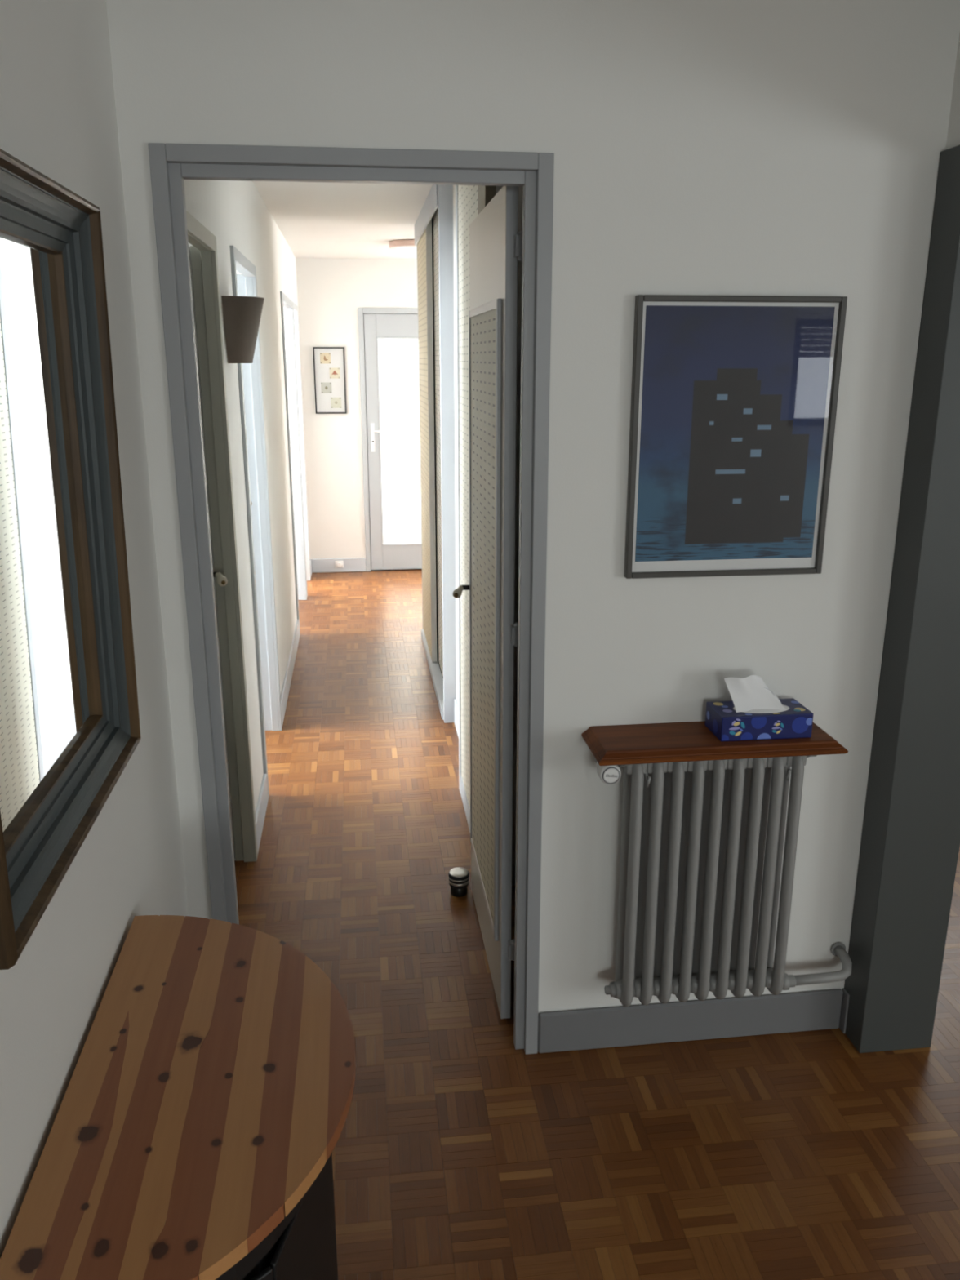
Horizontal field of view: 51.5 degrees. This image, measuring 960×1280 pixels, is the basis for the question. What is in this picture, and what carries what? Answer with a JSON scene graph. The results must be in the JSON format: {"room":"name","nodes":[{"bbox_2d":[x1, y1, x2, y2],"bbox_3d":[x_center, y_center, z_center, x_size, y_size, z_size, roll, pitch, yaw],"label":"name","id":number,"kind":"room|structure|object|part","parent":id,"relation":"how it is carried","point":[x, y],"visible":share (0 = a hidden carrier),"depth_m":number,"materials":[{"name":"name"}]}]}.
{"room":"entrance hall","nodes":[
{"label":"entrance hall","id":0,"kind":"room"},
{"bbox_2d":[0,0,310,1258],"bbox_3d":[-0.896,-0.452,3.379,0.137,2.455,9.517,-2,16,-7],"label":"wall","id":1,"kind":"structure","parent":0,"point":[58,116],"depth_m":1.77,"materials":[{"name":"paint"}]},
{"bbox_2d":[0,148,141,969],"bbox_3d":[-0.540,-0.140,1.222,0.058,0.819,0.642,-1,16,-7],"label":"mirror","id":2,"kind":"object","parent":1,"relation":"attached to","point":[69,718],"visible":1,"depth_m":1.32,"materials":[{"name":"brown wood"}]},
{"bbox_3d":[-0.564,-0.140,1.219,0.007,0.671,0.494,-1,16,-7],"label":"glass","id":3,"kind":"part","parent":2,"relation":"part of","materials":[{"name":"mirror"}]},
{"bbox_2d":[186,210,257,862],"bbox_3d":[-0.780,-0.103,2.861,0.074,2.067,0.871,-2,16,-7],"label":"door","id":4,"kind":"structure","parent":1,"relation":"attached to","point":[203,251],"depth_m":3.19,"materials":[{"name":"grey paint"}]},
{"bbox_2d":[221,295,264,363],"bbox_3d":[-0.775,-1.028,3.307,0.124,0.207,0.246,-2,16,-7],"label":"wall lamp","id":5,"kind":"object","parent":1,"relation":"attached to","point":[242,314],"visible":1,"depth_m":3.23,"materials":[{"name":"brown fabric"}]},
{"bbox_2d":[230,244,282,798],"bbox_3d":[-0.949,-0.470,4.113,0.102,2.090,0.830,-2,16,-7],"label":"trim","id":6,"kind":"structure","parent":1,"relation":"attached to","point":[244,284],"depth_m":4.41,"materials":[{"name":"beige paint"}]},
{"bbox_2d":[254,773,268,852],"bbox_3d":[-0.831,0.652,3.769,0.012,0.118,0.461,-2,16,-7],"label":"baseboard","id":7,"kind":"structure","parent":1,"relation":"attached to","point":[263,799],"depth_m":3.75,"materials":[{"name":"grey paint"}]},
{"bbox_2d":[280,618,299,724],"bbox_3d":[-1.060,0.144,5.566,0.012,0.118,1.637,-2,16,-7],"label":"baseboard","id":8,"kind":"structure","parent":1,"relation":"attached to","point":[289,671],"depth_m":5.41,"materials":[{"name":"grey paint"}]},
{"bbox_2d":[280,291,306,635],"bbox_3d":[-1.266,-1.168,6.581,0.097,2.090,1.060,-2,16,-7],"label":"trim","id":9,"kind":"structure","parent":1,"relation":"attached to","point":[286,304],"depth_m":6.95,"materials":[{"name":"white paint"}]},
{"bbox_2d":[293,302,311,596],"bbox_3d":[-1.374,-1.407,7.426,0.097,2.090,0.630,-2,16,-7],"label":"trim","id":10,"kind":"structure","parent":1,"relation":"attached to","point":[295,318],"depth_m":7.62,"materials":[{"name":"white paint"}]},
{"bbox_2d":[310,559,311,576],"bbox_3d":[-1.386,-0.579,8.120,0.012,0.118,0.248,-2,16,-7],"label":"baseboard","id":11,"kind":"structure","parent":1,"relation":"attached to","point":[310,559],"depth_m":8.14,"materials":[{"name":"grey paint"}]},
{"bbox_2d":[252,181,432,258],"bbox_3d":[0.038,-1.663,3.042,8.100,0.060,15.300,-2,16,-7],"label":"ceiling","id":12,"kind":"structure","parent":0,"point":[316,220],"depth_m":5.37,"materials":[{"name":"paint"}]},
{"bbox_2d":[388,239,416,250],"bbox_3d":[-0.432,-2.613,6.587,0.340,0.042,0.340,-2,16,-7],"label":"ceiling lamp","id":13,"kind":"object","parent":12,"relation":"attached to","point":[404,244],"visible":0.55,"depth_m":6.47,"materials":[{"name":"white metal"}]},
{"bbox_2d":[391,245,416,250],"bbox_3d":[-0.432,-2.596,6.592,0.316,0.008,0.316,-2,16,-7],"label":"diffuser","id":14,"kind":"object","parent":13,"relation":"attached to","point":[396,247],"depth_m":6.53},
{"bbox_2d":[295,257,417,573],"bbox_3d":[0.377,-1.813,8.191,3.810,2.455,0.100,-2,16,-7],"label":"wall","id":15,"kind":"structure","parent":0,"point":[331,291],"depth_m":7.87,"materials":[{"name":"beige paint"}]},
{"bbox_2d":[312,346,346,413],"bbox_3d":[-1.186,-2.051,7.862,0.245,0.509,0.018,-2,16,-7],"label":"picture frame","id":16,"kind":"object","parent":15,"relation":"attached to","point":[329,363],"visible":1,"depth_m":7.86,"materials":[{"name":"white paper"}]},
{"bbox_2d":[320,352,330,363],"bbox_3d":[-1.214,-2.213,7.811,0.082,0.082,0.002,-2,16,-7],"label":"print","id":17,"kind":"object","parent":16,"relation":"attached to","point":[325,357],"depth_m":7.81},
{"bbox_2d":[320,382,331,393],"bbox_3d":[-1.216,-1.996,7.872,0.082,0.082,0.002,-2,16,-7],"label":"print","id":18,"kind":"object","parent":16,"relation":"attached to","point":[326,388],"depth_m":7.87},
{"bbox_2d":[328,367,340,378],"bbox_3d":[-1.147,-2.107,7.849,0.082,0.082,0.002,-2,16,-7],"label":"print","id":19,"kind":"object","parent":16,"relation":"attached to","point":[334,372],"depth_m":7.85},
{"bbox_2d":[330,397,341,408],"bbox_3d":[-1.145,-1.889,7.912,0.082,0.082,0.002,-2,16,-7],"label":"print","id":20,"kind":"object","parent":16,"relation":"attached to","point":[335,402],"depth_m":7.91},
{"bbox_2d":[311,557,366,573],"bbox_3d":[-1.173,-0.622,8.272,0.448,0.118,0.012,-2,16,-7],"label":"baseboard","id":21,"kind":"structure","parent":15,"relation":"attached to","point":[353,564],"depth_m":8.27,"materials":[{"name":"grey paint"}]},
{"bbox_2d":[334,560,343,568],"bbox_3d":[-1.169,-0.627,8.252,0.070,0.058,0.024,-2,16,-7],"label":"wall socket","id":22,"kind":"object","parent":15,"relation":"attached to","point":[338,564],"visible":1,"depth_m":8.25,"materials":[{"name":"white plastic"}]},
{"bbox_2d":[357,307,422,571],"bbox_3d":[-0.509,-1.604,8.121,0.900,2.096,0.092,-2,16,-7],"label":"trim","id":23,"kind":"structure","parent":15,"relation":"attached to","point":[361,310],"depth_m":7.95,"materials":[{"name":"grey paint"}]},
{"bbox_2d":[363,313,422,569],"bbox_3d":[-0.504,-1.579,8.085,0.818,2.038,0.096,-2,16,-7],"label":"door","id":24,"kind":"structure","parent":15,"relation":"in","point":[391,353],"depth_m":8.07,"materials":[{"name":"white glass"}]},
{"bbox_3d":[-0.865,-1.635,8.028,0.030,0.230,0.006,-2,16,-7],"label":"handle plate","id":25,"kind":"part","parent":24,"relation":"part of","materials":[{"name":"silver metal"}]},
{"bbox_3d":[-0.813,-1.677,7.994,0.117,0.018,0.051,-2,16,-7],"label":"handle","id":26,"kind":"part","parent":24,"relation":"part of","materials":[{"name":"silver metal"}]},
{"bbox_3d":[-0.507,-1.600,8.106,0.622,1.660,0.006,-2,16,-7],"label":"glass pane","id":27,"kind":"part","parent":24,"relation":"part of","materials":[{"name":"white glass"}]},
{"bbox_2d":[453,185,523,885],"bbox_3d":[0.435,-0.478,3.474,0.890,2.455,2.312,-2,16,-7],"label":"wall","id":28,"kind":"structure","parent":0,"point":[498,188],"depth_m":3.18,"materials":[{"name":"beige paint"}]},
{"bbox_2d":[453,698,458,737],"bbox_3d":[-0.073,0.449,4.474,0.012,0.125,0.773,-2,16,-7],"label":"baseboard","id":29,"kind":"structure","parent":28,"relation":"attached to","point":[455,704],"depth_m":4.74,"materials":[{"name":"grey paint"}]},
{"bbox_2d":[452,186,522,1018],"bbox_3d":[0.010,-0.066,2.705,0.093,2.064,0.723,-3,16,-9],"label":"door","id":30,"kind":"structure","parent":28,"relation":"in","point":[495,241],"depth_m":2.52,"materials":[{"name":"beige paint"}]},
{"bbox_3d":[-0.041,-0.159,3.013,0.032,0.017,0.015,-2,16,-7],"label":"handle","id":31,"kind":"part","parent":30,"relation":"part of","materials":[{"name":"metal"}]},
{"bbox_3d":[-0.025,-0.132,2.980,0.010,1.627,0.020,-2,16,-7],"label":"panel moulding","id":32,"kind":"part","parent":30,"relation":"part of","materials":[{"name":"grey paint"}]},
{"bbox_3d":[0.009,0.717,2.932,0.010,0.020,0.540,-2,16,-7],"label":"panel moulding","id":33,"kind":"part","parent":30,"relation":"part of","materials":[{"name":"paint"}]},
{"bbox_3d":[0.009,-0.829,2.494,0.010,0.020,0.540,-2,16,-7],"label":"panel moulding","id":34,"kind":"part","parent":30,"relation":"part of","materials":[{"name":"paint"}]},
{"bbox_3d":[0.011,-0.056,2.713,0.007,1.587,0.540,-2,16,-7],"label":"papered panel","id":35,"kind":"part","parent":30,"relation":"part of","materials":[{"name":"paper"}]},
{"bbox_3d":[0.043,0.019,2.445,0.010,1.627,0.020,-2,16,-7],"label":"panel moulding","id":36,"kind":"part","parent":30,"relation":"part of","materials":[{"name":"grey paint"}]},
{"bbox_2d":[106,0,959,1051],"bbox_3d":[0.229,-0.141,2.280,1.852,2.455,0.100,-2,16,-7],"label":"wall","id":37,"kind":"structure","parent":0,"point":[782,148],"depth_m":2.06,"materials":[{"name":"paint"}]},
{"bbox_2d":[147,142,554,1054],"bbox_3d":[-0.247,0.044,2.269,0.782,2.106,0.114,-2,16,-7],"label":"trim","id":38,"kind":"structure","parent":37,"relation":"attached to","point":[171,164],"depth_m":2.09,"materials":[{"name":"grey paint"}]},
{"bbox_2d":[537,989,843,1053],"bbox_3d":[0.551,0.989,2.581,0.812,0.118,0.014,-2,16,-7],"label":"baseboard","id":39,"kind":"structure","parent":37,"relation":"attached to","point":[751,1015],"depth_m":2.57,"materials":[{"name":"grey paint"}]},
{"bbox_2d":[581,720,848,767],"bbox_3d":[0.532,0.263,2.288,0.571,0.095,0.176,-2,16,-7],"label":"wall shelf","id":40,"kind":"object","parent":37,"relation":"attached to","point":[621,745],"visible":0.88,"depth_m":2.22,"materials":[{"name":"brown wood"}]},
{"bbox_2d":[705,675,813,741],"bbox_3d":[0.639,0.147,2.276,0.215,0.134,0.108,-2,16,-7],"label":"tissue box","id":41,"kind":"object","parent":40,"relation":"on","point":[755,712],"visible":1,"depth_m":2.25,"materials":[{"name":"blue cardboard"}]},
{"bbox_2d":[594,755,852,1006],"bbox_3d":[0.608,0.559,2.400,0.702,0.662,0.141,-2,16,-7],"label":"radiator","id":42,"kind":"object","parent":37,"relation":"attached to","point":[694,838],"visible":0.84,"depth_m":2.35,"materials":[{"name":"metal"}]},
{"bbox_2d":[624,294,847,578],"bbox_3d":[0.552,-0.435,2.174,0.457,0.600,0.022,-2,16,-7],"label":"poster","id":43,"kind":"object","parent":37,"relation":"attached to","point":[734,398],"visible":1,"depth_m":2.17,"materials":[{"name":"blue paper"}]},
{"bbox_2d":[844,145,959,1053],"bbox_3d":[1.062,0.018,2.321,0.195,2.128,0.110,-2,16,-7],"label":"trim","id":44,"kind":"structure","parent":37,"relation":"attached to","point":[910,842],"depth_m":2.33,"materials":[{"name":"grey paint"}]},
{"bbox_2d":[234,568,959,1279],"bbox_3d":[0.040,0.757,3.727,8.104,0.060,15.300,-2,16,-7],"label":"floor","id":45,"kind":"structure","parent":0,"point":[460,1153],"depth_m":2.41,"materials":[{"name":"brown wood"}]},
{"bbox_2d":[0,915,355,1279],"bbox_3d":[-0.371,0.961,1.500,0.388,0.760,0.824,-2,16,-7],"label":"round table","id":46,"kind":"object","parent":45,"relation":"on","point":[202,1115],"visible":1,"depth_m":1.31,"materials":[{"name":"brown wood"}]},
{"bbox_3d":[-0.337,1.063,1.234,0.220,0.549,0.008,-15,22,-43],"label":"panel","id":47,"kind":"part","parent":46,"relation":"part of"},
{"bbox_3d":[-0.239,1.011,1.417,0.008,0.549,0.220,3,16,9],"label":"panel","id":48,"kind":"part","parent":46,"relation":"part of","materials":[{"name":"black wood"}]},
{"bbox_3d":[-0.266,0.952,1.625,0.008,0.549,0.220,-7,17,-23],"label":"panel","id":49,"kind":"part","parent":46,"relation":"part of","materials":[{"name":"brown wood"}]},
{"bbox_2d":[413,184,456,723],"bbox_3d":[0.118,-1.009,5.347,0.804,2.455,1.630,-2,16,-7],"label":"wardrobe","id":50,"kind":"object","parent":45,"relation":"on","point":[433,226],"visible":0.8,"depth_m":5.07,"materials":[{"name":"grey paint"}]},
{"bbox_3d":[0.026,-1.226,6.117,0.792,2.455,0.019,-2,16,-7],"label":"panel","id":51,"kind":"part","parent":50,"relation":"part of","materials":[{"name":"grey paint"}]},
{"bbox_3d":[-0.304,-1.118,5.706,0.028,2.374,0.726,-2,16,-7],"label":"sliding door","id":52,"kind":"part","parent":50,"relation":"part of","materials":[{"name":"paper"}]},
{"bbox_3d":[-0.185,-0.936,5.062,0.027,2.374,1.008,-2,16,-7],"label":"sliding door","id":53,"kind":"part","parent":50,"relation":"part of","materials":[{"name":"white wood"}]},
{"bbox_3d":[-0.129,-0.783,4.551,0.097,2.455,0.048,-2,16,-7],"label":"post","id":54,"kind":"part","parent":50,"relation":"part of","materials":[{"name":"grey paint"}]},
{"bbox_2d":[448,866,469,897],"bbox_3d":[-0.070,0.805,3.302,0.069,0.078,0.069,-2,16,-7],"label":"door stop","id":55,"kind":"object","parent":45,"relation":"on","point":[458,877],"visible":1,"depth_m":3.28,"materials":[{"name":"metal"}]},
{"bbox_3d":[-0.070,0.769,3.292,0.063,0.004,0.063,-2,16,-7],"label":"plate","id":56,"kind":"part","parent":55,"relation":"part of","materials":[{"name":"metal"}]},
{"bbox_2d":[455,185,496,831],"bbox_3d":[-0.021,-0.457,3.398,0.034,2.455,0.802,-2,16,-7],"label":"wall","id":57,"kind":"structure","parent":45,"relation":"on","point":[470,200],"depth_m":3.55,"materials":[{"name":"grey paint"}]},
{"bbox_3d":[-0.026,-0.513,3.441,0.030,2.370,0.587,-2,16,-7],"label":"papered panel","id":58,"kind":"part","parent":57,"relation":"part of","materials":[{"name":"white paper"}]},
{"bbox_3d":[0.020,-0.371,3.094,0.031,2.455,0.165,-2,16,-7],"label":"post","id":59,"kind":"part","parent":57,"relation":"part of","materials":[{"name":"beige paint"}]},
{"bbox_2d":[946,31,959,149],"bbox_3d":[1.268,0.310,0.688,0.176,2.455,3.438,-2,16,-7],"label":"wall","id":60,"kind":"structure","parent":0,"point":[953,131],"depth_m":2.03,"materials":[{"name":"paint"}]},
{"bbox_2d":[839,987,849,1033],"bbox_3d":[0.961,0.977,2.621,0.012,0.118,0.033,-2,16,-7],"label":"baseboard","id":61,"kind":"structure","parent":60,"relation":"attached to","point":[846,996],"depth_m":2.61,"materials":[{"name":"grey paint"}]}
]}

